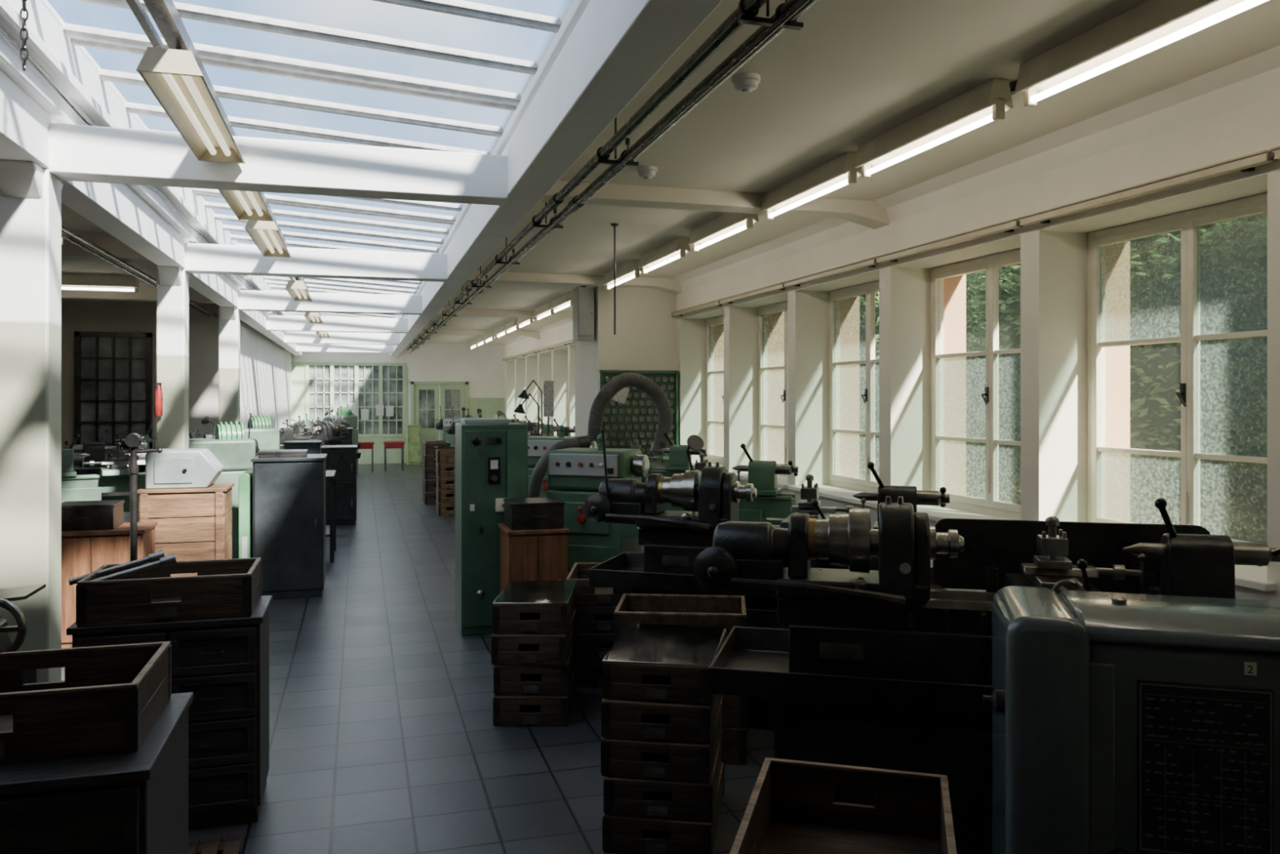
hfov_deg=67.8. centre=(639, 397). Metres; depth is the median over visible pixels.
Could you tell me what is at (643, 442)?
collet
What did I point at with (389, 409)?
notice
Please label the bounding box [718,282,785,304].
rail
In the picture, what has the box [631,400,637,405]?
collet
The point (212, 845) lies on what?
pallet
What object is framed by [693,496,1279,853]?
lathe
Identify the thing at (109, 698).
wooden crate
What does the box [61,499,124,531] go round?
metal box
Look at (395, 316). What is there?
window
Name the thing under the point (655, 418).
collet
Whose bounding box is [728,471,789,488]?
window sill
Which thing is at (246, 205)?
fluorescent light
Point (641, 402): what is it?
collet
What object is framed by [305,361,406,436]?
window
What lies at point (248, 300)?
beam
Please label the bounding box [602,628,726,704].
wooden crate
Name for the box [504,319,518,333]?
fluorescent light
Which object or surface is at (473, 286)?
hanger
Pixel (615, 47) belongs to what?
beam
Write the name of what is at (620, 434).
collet
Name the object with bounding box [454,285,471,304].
hanger
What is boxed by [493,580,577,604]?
metal sheet
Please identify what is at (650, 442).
collet
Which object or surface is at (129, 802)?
base cabinet
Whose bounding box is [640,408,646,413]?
collet
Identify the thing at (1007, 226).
rail
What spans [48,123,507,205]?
beam
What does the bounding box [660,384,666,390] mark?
collet
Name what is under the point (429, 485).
wooden crate
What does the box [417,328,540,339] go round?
beam
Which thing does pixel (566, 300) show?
fluorescent light
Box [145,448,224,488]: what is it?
box
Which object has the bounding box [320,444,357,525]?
base cabinet
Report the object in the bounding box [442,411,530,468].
lathe
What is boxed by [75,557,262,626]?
wooden crate
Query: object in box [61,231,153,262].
beam
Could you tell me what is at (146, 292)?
beam
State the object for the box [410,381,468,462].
door
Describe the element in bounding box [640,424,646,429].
collet
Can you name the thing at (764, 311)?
window
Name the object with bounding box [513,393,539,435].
task lamp
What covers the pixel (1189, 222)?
window
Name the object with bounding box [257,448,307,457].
metal box
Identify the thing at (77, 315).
wall
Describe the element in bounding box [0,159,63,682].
column
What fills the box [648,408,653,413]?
collet
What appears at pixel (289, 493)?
base cabinet
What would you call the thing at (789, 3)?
ceiling pipe
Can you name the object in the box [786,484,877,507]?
window sill
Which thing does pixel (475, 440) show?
switch
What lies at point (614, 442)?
collet
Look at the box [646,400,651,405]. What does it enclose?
collet
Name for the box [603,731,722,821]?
wooden crate
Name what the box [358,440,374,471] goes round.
table
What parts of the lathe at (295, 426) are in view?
tool post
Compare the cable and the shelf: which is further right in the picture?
the shelf
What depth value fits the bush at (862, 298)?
14.20 m
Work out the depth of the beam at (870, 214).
6.22 m
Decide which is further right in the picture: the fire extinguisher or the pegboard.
the pegboard
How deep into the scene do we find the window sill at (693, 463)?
10.42 m
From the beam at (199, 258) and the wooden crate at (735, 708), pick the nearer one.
the wooden crate at (735, 708)
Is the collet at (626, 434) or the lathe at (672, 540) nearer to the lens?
the lathe at (672, 540)
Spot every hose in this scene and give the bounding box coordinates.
[528,435,590,497]
[587,372,672,455]
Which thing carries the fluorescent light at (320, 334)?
hanging from the cable tray at (164, 13)
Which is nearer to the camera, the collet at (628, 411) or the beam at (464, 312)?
the collet at (628, 411)
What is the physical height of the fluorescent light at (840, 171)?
0.171 m
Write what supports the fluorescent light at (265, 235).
hanging from the cable tray at (164, 13)
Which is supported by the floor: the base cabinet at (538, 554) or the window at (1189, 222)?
the base cabinet at (538, 554)
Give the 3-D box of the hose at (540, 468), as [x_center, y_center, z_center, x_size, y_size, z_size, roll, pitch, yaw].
[-0.642,0.650,7.493,0.509,0.701,0.118,0,0,-25]
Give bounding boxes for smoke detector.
[636,165,657,179]
[731,72,759,93]
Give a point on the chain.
(24, 9)
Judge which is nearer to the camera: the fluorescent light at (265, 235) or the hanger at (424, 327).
the fluorescent light at (265, 235)
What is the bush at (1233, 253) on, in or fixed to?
on the ground
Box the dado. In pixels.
[291,361,504,463]
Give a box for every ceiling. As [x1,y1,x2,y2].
[61,202,158,282]
[410,0,1279,344]
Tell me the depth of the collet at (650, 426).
10.77 m
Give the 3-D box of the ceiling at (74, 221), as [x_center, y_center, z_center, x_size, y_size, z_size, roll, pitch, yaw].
[-6.361,-1.425,9.855,3.760,0.350,25.900,0,0,-16]
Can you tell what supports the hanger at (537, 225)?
hanging from the ceiling at (855, 72)
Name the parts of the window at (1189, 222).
handle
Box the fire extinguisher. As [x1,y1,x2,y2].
[154,382,162,416]
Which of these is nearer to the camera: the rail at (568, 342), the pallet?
the pallet
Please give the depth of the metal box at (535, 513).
6.08 m
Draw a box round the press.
[0,583,45,683]
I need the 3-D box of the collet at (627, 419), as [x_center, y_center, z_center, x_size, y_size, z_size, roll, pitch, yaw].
[-0.142,0.240,10.696,0.060,0.060,0.022,0,0,-16]
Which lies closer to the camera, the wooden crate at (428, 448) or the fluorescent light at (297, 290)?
the fluorescent light at (297, 290)
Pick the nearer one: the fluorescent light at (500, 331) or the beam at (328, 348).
the fluorescent light at (500, 331)
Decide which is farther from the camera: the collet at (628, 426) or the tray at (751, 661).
the collet at (628, 426)
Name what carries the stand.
on the floor
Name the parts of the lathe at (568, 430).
tool post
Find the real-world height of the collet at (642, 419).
0.060 m
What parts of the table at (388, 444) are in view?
leg, leg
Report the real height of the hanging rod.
0.860 m
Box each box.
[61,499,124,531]
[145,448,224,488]
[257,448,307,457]
[459,417,510,424]
[502,497,564,530]
[573,285,594,341]
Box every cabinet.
[0,692,193,853]
[61,521,157,648]
[66,595,272,829]
[137,482,234,577]
[250,453,327,599]
[282,440,322,453]
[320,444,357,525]
[342,427,353,444]
[405,424,421,465]
[454,422,528,635]
[497,523,569,592]
[982,586,1279,853]
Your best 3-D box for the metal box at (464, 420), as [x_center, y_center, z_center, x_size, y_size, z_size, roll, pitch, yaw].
[-1.091,0.163,6.684,0.310,0.035,0.310,0,0,-16]
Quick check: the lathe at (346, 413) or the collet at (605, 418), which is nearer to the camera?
the collet at (605, 418)
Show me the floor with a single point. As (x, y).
(384, 739)
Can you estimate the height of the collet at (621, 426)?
0.060 m
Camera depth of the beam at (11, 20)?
4.14 m
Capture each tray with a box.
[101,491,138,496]
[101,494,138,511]
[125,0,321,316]
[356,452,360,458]
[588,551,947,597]
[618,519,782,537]
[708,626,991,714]
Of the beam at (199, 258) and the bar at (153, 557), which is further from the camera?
the beam at (199, 258)
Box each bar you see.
[68,550,164,585]
[88,554,176,581]
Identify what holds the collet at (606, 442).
hanging from the pegboard
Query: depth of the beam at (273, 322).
14.11 m
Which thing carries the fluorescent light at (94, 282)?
attached to the ceiling at (74, 221)
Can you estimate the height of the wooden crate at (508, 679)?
0.146 m
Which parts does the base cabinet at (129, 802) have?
drawer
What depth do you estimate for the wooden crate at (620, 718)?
3.32 m
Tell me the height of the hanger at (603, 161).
0.246 m
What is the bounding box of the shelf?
[325,524,329,536]
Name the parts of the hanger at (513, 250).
rod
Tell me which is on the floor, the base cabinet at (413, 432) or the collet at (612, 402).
the base cabinet at (413, 432)
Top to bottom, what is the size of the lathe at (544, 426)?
1.345 m
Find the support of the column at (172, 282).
on the floor
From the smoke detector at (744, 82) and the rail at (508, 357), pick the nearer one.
the smoke detector at (744, 82)
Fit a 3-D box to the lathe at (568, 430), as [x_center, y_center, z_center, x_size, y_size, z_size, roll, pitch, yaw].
[-1.770,0.879,14.202,1.802,1.442,0.594,0,0,14]
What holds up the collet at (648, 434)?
hanging from the pegboard
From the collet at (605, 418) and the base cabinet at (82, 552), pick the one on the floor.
the base cabinet at (82, 552)
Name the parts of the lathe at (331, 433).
tool post, lamp arm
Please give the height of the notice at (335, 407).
0.260 m
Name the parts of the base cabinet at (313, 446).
door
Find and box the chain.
[19,0,28,71]
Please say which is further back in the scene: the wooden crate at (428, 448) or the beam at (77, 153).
the wooden crate at (428, 448)
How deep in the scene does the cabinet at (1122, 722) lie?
2.32 m
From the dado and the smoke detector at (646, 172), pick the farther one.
the dado
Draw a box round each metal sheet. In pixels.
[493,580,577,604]
[602,622,724,666]
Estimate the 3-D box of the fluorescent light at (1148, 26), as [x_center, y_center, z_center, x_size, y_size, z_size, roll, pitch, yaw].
[1.733,-1.264,3.319,0.129,0.171,1.130,0,0,-16]
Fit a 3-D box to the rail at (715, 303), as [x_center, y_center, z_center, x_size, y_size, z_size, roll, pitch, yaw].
[0.605,-0.949,10.186,0.092,0.052,1.492,0,0,-16]
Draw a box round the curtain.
[240,320,291,429]
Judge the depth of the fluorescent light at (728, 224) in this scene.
7.07 m
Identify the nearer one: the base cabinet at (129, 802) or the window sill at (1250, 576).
the base cabinet at (129, 802)
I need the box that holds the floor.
[61,462,773,853]
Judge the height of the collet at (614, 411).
0.060 m
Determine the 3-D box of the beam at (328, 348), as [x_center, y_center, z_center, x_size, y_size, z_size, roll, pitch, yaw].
[-6.386,-1.093,20.637,2.010,0.215,0.180,0,0,-16]
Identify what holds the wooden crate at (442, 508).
on the floor
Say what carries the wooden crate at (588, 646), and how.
on the wooden crate
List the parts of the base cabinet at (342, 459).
door, door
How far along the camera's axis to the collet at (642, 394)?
10.74 m
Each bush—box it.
[859,266,1020,498]
[965,213,1266,543]
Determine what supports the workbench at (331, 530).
on the floor
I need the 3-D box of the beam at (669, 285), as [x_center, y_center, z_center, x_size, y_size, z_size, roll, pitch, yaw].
[-0.807,-1.271,10.499,2.620,0.160,0.200,0,0,-16]
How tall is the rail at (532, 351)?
0.052 m
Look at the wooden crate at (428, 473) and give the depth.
14.30 m
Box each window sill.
[691,462,724,466]
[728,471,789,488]
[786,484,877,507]
[916,504,1017,521]
[1235,564,1276,591]
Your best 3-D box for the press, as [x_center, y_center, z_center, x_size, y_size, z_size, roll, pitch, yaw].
[-2.066,1.077,2.905,0.436,1.047,0.420,0,0,-16]
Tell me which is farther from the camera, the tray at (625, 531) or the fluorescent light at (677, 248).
the fluorescent light at (677, 248)
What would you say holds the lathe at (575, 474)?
on the floor
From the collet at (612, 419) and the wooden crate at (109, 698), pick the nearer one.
the wooden crate at (109, 698)
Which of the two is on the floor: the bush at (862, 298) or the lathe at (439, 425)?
the lathe at (439, 425)
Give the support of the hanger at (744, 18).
hanging from the ceiling at (855, 72)
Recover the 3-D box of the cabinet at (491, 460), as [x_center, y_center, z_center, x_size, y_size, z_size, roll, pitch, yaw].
[-1.039,0.890,6.647,0.450,1.420,0.520,0,0,-16]
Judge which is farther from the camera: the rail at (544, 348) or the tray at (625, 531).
the rail at (544, 348)
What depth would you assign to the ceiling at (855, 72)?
4.36 m
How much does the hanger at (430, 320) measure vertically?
0.246 m
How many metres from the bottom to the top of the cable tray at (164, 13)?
0.057 m
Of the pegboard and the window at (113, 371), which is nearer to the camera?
the pegboard
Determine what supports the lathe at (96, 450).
on the floor
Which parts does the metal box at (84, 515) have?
handle, lid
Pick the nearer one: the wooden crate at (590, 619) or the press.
the press
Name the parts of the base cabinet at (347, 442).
drawer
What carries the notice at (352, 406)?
attached to the window at (366, 384)
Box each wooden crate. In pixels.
[0,640,171,764]
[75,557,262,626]
[422,440,449,454]
[422,453,448,466]
[422,465,449,479]
[422,477,436,492]
[422,489,435,504]
[435,448,454,463]
[435,462,454,476]
[435,475,454,489]
[435,487,454,502]
[435,499,454,515]
[491,608,577,665]
[492,585,575,633]
[493,639,575,695]
[493,663,577,726]
[565,562,631,605]
[574,605,617,632]
[575,632,613,660]
[600,695,723,782]
[601,693,722,743]
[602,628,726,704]
[602,761,724,853]
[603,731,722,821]
[613,593,746,645]
[722,693,748,727]
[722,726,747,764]
[729,756,956,853]
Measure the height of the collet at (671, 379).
0.060 m
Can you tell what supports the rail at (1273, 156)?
attached to the wall at (1231, 111)
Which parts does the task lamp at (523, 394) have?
lamp shade, arm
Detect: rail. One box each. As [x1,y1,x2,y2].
[502,355,511,360]
[511,353,524,358]
[522,350,537,355]
[533,346,551,352]
[547,342,567,349]
[564,339,574,344]
[671,299,721,316]
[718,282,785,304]
[782,257,875,288]
[874,218,1019,264]
[1016,150,1272,227]
[1267,146,1279,161]
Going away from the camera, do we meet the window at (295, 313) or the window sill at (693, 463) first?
the window sill at (693, 463)
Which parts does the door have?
glass, frame, glass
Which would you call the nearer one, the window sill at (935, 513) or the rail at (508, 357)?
the window sill at (935, 513)
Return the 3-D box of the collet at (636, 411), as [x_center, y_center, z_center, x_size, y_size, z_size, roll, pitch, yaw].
[-0.042,0.150,10.726,0.060,0.060,0.022,0,0,-16]
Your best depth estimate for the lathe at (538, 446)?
8.72 m
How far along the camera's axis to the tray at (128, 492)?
9.00 m
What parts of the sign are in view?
panel, post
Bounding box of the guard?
[238,469,253,558]
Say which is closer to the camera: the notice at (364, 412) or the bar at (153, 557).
the bar at (153, 557)
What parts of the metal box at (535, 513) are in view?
lid, handle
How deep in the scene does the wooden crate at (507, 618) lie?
4.64 m
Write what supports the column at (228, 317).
on the floor
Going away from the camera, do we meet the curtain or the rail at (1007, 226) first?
the rail at (1007, 226)
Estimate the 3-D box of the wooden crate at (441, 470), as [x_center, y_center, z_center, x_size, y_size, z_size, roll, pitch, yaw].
[-2.641,0.979,13.108,0.304,0.174,0.460,0,0,-16]
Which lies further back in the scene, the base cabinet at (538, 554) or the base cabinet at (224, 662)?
the base cabinet at (538, 554)
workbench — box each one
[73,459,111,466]
[325,470,336,562]
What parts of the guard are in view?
plate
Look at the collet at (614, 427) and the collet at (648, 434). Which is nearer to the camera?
the collet at (614, 427)
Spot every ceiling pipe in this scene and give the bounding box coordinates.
[406,0,768,351]
[411,0,817,351]
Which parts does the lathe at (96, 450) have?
clamp lever, tool post, lamp arm, long lever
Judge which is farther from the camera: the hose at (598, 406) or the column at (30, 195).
the hose at (598, 406)
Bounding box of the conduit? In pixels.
[61,224,217,317]
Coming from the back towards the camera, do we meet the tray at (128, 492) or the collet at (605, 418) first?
the collet at (605, 418)
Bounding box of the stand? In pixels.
[122,432,162,561]
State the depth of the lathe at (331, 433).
14.33 m
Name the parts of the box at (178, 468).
plate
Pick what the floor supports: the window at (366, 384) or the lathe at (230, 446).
the lathe at (230, 446)
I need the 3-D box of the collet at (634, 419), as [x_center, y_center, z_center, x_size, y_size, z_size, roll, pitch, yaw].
[-0.061,0.240,10.720,0.060,0.060,0.022,0,0,-16]
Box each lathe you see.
[61,421,255,558]
[64,413,259,522]
[115,415,279,457]
[279,408,360,458]
[282,406,360,448]
[291,408,358,474]
[435,405,519,440]
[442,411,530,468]
[446,406,544,448]
[456,413,558,435]
[466,408,574,436]
[528,425,706,497]
[546,433,798,575]
[583,428,949,729]
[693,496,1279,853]
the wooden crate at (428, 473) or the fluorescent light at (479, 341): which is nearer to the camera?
the wooden crate at (428, 473)
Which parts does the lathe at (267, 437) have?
clamp lever, ribbed motor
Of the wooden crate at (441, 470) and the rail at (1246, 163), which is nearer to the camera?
the rail at (1246, 163)
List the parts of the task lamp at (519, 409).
lamp shade, arm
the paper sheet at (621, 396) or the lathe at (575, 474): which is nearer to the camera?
the lathe at (575, 474)
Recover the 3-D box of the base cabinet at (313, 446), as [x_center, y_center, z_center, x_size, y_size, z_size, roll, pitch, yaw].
[-4.490,1.090,12.688,0.474,1.020,0.540,0,0,-16]
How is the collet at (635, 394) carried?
hanging from the pegboard
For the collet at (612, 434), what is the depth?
10.64 m
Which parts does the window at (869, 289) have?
handle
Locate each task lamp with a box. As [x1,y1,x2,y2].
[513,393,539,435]
[518,379,542,435]
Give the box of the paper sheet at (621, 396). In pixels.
[611,387,629,404]
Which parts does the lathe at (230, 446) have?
clamp lever, lever, tool post, ribbed motor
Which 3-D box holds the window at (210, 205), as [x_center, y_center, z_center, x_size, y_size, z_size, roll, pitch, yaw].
[-3.009,-1.560,9.372,2.020,0.183,3.360,0,0,-16]
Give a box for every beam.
[0,0,286,315]
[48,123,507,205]
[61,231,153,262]
[61,282,215,303]
[184,243,448,282]
[237,289,422,315]
[266,315,408,333]
[284,331,399,345]
[296,343,393,353]
[389,0,723,356]
[403,0,591,318]
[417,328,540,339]
[435,308,573,319]
[465,271,682,293]
[539,180,889,229]
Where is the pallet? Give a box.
[188,831,243,853]
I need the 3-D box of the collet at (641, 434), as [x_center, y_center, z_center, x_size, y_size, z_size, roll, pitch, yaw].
[0.020,0.420,10.744,0.060,0.060,0.022,0,0,-16]
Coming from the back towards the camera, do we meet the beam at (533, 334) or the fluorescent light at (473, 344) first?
the fluorescent light at (473, 344)
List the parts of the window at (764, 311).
handle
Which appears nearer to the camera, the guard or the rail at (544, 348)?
the guard
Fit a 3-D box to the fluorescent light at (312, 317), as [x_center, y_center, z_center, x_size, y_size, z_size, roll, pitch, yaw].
[-4.475,-1.135,13.079,0.200,0.135,1.240,0,0,-16]
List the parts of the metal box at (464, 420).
lid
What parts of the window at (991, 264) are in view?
handle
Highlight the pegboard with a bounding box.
[598,369,678,459]
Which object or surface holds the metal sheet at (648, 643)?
on the wooden crate at (659, 682)
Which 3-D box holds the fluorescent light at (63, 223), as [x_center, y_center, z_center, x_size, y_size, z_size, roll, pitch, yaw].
[-3.968,-1.169,6.223,0.129,0.161,1.180,0,0,-16]
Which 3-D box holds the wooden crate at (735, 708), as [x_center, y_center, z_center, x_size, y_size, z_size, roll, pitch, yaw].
[0.201,1.355,4.371,0.590,0.161,0.404,0,0,7]
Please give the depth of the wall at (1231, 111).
5.72 m
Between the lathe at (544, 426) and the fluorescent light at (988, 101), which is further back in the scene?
the lathe at (544, 426)
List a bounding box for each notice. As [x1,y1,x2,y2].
[330,404,338,415]
[347,402,355,413]
[360,408,368,419]
[376,404,383,415]
[386,405,393,416]
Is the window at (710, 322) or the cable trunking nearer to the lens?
the cable trunking
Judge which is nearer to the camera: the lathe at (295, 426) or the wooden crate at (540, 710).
the wooden crate at (540, 710)
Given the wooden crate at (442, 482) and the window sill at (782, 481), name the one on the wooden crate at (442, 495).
the wooden crate at (442, 482)
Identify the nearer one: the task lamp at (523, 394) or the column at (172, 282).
the column at (172, 282)
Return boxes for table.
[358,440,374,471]
[383,440,404,471]
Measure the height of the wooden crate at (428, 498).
0.182 m
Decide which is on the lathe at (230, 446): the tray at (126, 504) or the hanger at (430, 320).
the tray at (126, 504)
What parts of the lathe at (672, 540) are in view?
long lever, shift lever, name plate, name plate, lamp arm, pedestal door, tool post, lever, clamp lever, feed lever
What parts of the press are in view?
frame, plate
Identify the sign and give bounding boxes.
[543,380,553,435]
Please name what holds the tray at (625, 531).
on the lathe at (575, 474)
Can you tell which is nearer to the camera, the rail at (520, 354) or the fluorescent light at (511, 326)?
the fluorescent light at (511, 326)
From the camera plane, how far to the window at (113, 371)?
11.61 m
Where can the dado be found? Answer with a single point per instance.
(489, 406)
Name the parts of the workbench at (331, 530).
leg, leg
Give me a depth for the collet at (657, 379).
10.79 m
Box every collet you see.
[603,416,608,422]
[604,376,609,381]
[604,408,609,413]
[604,424,609,430]
[604,440,609,445]
[609,400,615,405]
[609,416,615,422]
[609,432,615,437]
[611,408,617,413]
[611,424,617,430]
[611,440,617,445]
[617,416,622,422]
[617,432,622,437]
[618,408,624,413]
[618,424,624,430]
[618,440,624,445]
[624,400,630,405]
[624,416,630,422]
[624,432,630,437]
[626,408,631,413]
[626,424,631,429]
[626,440,631,445]
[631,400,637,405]
[631,416,637,422]
[631,432,637,437]
[633,392,639,397]
[633,408,639,413]
[633,424,639,429]
[639,400,644,405]
[639,416,644,422]
[639,432,644,437]
[640,392,646,397]
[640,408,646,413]
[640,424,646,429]
[640,440,646,445]
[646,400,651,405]
[646,416,651,421]
[646,432,651,437]
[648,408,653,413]
[648,424,653,429]
[648,440,653,445]
[653,416,658,421]
[654,376,660,382]
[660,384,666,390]
[662,376,667,382]
[667,384,672,390]
[669,376,674,382]
[669,392,674,397]
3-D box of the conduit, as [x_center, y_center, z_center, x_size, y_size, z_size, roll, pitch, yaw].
[-3.648,-1.020,6.171,0.110,0.036,11.900,0,0,-16]
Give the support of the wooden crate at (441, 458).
on the wooden crate at (441, 470)
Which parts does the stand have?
cross arm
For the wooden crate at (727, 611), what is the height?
0.161 m
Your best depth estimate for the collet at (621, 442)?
10.68 m
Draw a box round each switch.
[471,436,480,444]
[495,437,501,443]
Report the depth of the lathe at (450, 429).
16.68 m
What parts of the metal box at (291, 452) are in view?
lid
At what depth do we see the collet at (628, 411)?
10.70 m
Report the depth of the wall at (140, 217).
4.93 m
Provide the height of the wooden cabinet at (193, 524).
0.950 m
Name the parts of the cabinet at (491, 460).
emblem plate, door, label plate, knob, panel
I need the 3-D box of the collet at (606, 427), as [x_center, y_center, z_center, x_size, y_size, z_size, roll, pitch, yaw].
[-0.366,0.330,10.630,0.060,0.060,0.022,0,0,-16]
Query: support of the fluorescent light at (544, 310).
attached to the ceiling at (855, 72)
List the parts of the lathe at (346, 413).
ribbed motor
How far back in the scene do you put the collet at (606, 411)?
10.62 m
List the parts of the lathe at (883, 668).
shift lever, name plate, name plate, pedestal door, pedestal door, tool post, lever, clamp lever, feed lever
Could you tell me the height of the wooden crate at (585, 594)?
0.146 m
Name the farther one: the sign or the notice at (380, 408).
the notice at (380, 408)
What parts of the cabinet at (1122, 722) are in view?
knob, rating plate, number plate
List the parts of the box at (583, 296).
box door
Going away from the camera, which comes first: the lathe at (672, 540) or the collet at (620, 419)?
the lathe at (672, 540)
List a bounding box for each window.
[62,0,561,105]
[70,37,517,222]
[74,331,152,448]
[194,193,454,253]
[262,275,422,295]
[271,288,404,318]
[291,311,394,318]
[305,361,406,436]
[706,315,724,465]
[758,301,787,476]
[829,280,879,491]
[930,248,1020,519]
[1087,192,1266,542]
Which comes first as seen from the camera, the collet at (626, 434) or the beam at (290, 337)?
the collet at (626, 434)
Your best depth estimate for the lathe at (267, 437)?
11.44 m
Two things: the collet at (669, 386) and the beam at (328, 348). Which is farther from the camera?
the beam at (328, 348)
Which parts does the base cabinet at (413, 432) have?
door, door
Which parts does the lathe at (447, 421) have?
control panel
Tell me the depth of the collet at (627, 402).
10.69 m
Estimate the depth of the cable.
4.11 m
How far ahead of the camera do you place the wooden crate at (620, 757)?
3.32 m
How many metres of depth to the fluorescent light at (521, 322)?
15.53 m
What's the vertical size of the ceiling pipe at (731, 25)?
0.064 m
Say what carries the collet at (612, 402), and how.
hanging from the pegboard
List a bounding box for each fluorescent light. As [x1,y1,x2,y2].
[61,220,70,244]
[61,274,138,292]
[136,47,245,164]
[217,189,273,221]
[244,220,291,257]
[284,276,312,301]
[304,311,323,323]
[315,331,330,337]
[468,339,477,349]
[475,335,485,346]
[483,335,496,342]
[494,324,506,337]
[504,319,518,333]
[515,317,535,328]
[533,302,554,319]
[550,292,573,312]
[602,259,642,289]
[638,236,690,274]
[688,212,759,252]
[760,151,861,219]
[854,78,1013,177]
[1014,0,1268,107]
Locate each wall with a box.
[0,0,302,355]
[61,299,220,460]
[291,342,504,436]
[499,45,1279,600]
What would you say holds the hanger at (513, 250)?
hanging from the ceiling at (855, 72)
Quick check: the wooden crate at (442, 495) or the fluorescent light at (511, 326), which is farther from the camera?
the fluorescent light at (511, 326)
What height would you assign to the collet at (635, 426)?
0.060 m
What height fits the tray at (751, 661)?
0.090 m
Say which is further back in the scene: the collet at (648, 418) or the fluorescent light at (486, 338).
the fluorescent light at (486, 338)
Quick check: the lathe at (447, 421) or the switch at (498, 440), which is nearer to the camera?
the switch at (498, 440)
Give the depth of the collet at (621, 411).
10.67 m
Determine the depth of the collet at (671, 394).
10.84 m
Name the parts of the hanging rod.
rod, ceiling plate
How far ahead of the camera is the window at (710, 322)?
10.84 m
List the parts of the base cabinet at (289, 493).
handle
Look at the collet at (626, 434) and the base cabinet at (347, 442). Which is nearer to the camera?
the collet at (626, 434)
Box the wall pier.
[574,285,676,468]
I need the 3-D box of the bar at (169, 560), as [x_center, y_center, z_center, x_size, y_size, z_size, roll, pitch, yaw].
[-1.915,0.651,3.565,0.327,0.102,0.040,0,0,-36]
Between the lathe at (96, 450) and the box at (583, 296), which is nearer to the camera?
the lathe at (96, 450)
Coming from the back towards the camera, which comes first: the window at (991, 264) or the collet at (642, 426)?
the collet at (642, 426)
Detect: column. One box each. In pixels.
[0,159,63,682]
[156,266,188,448]
[218,306,239,424]
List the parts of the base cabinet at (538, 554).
door, door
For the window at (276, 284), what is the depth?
13.20 m
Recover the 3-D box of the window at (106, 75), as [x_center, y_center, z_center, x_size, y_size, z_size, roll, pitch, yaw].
[-2.060,-1.560,6.149,2.020,0.183,3.360,0,0,-16]
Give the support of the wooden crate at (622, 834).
on the floor
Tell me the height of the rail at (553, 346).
0.052 m
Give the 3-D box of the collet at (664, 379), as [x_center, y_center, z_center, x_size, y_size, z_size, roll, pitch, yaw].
[0.282,-0.210,10.821,0.060,0.060,0.022,0,0,-16]
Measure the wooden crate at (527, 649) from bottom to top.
0.146 m
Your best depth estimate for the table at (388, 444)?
20.65 m
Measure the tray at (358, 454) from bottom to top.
0.090 m
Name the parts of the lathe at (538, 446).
control panel, gear lever, tool post, clamp lever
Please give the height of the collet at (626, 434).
0.060 m
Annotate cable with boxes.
[0,26,279,315]
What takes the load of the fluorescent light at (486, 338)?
attached to the ceiling at (855, 72)
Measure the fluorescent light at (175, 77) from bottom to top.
0.135 m
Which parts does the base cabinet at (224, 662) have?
drawer, drawer, handle, handle, handle, handle, drawer, drawer, drawer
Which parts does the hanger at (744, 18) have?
rod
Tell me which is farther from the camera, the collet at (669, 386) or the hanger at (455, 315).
the hanger at (455, 315)
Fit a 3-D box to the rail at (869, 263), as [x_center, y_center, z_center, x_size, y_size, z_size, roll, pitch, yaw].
[1.446,-0.949,7.327,0.092,0.052,1.492,0,0,-16]
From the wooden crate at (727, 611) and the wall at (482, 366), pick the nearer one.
the wooden crate at (727, 611)
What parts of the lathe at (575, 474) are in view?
gear lever, control panel, door, name plate, tool post, clamp lever, feed lever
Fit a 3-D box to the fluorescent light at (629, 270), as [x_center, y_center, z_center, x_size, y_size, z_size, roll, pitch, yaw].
[-0.184,-1.264,9.833,0.129,0.171,1.130,0,0,-16]
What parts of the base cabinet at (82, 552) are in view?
door, door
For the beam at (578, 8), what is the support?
attached to the wall at (482, 366)
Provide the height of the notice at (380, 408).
0.260 m
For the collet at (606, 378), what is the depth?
10.62 m
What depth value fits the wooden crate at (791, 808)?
2.32 m
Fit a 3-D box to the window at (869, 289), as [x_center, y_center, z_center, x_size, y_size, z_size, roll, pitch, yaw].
[1.798,-0.080,7.420,0.141,1.640,1.340,0,0,-16]
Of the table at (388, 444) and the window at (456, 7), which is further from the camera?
the table at (388, 444)
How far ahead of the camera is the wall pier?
10.86 m
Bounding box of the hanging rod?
[610,223,618,334]
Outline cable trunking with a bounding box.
[1008,80,1017,95]
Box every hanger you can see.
[418,327,430,339]
[425,320,437,333]
[442,299,457,316]
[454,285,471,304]
[471,266,491,288]
[494,237,519,264]
[532,202,563,228]
[596,117,638,166]
[737,0,803,30]
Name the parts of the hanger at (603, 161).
rod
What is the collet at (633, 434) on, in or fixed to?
hanging from the pegboard
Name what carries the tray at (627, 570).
on the lathe at (672, 540)
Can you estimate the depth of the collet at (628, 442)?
10.70 m

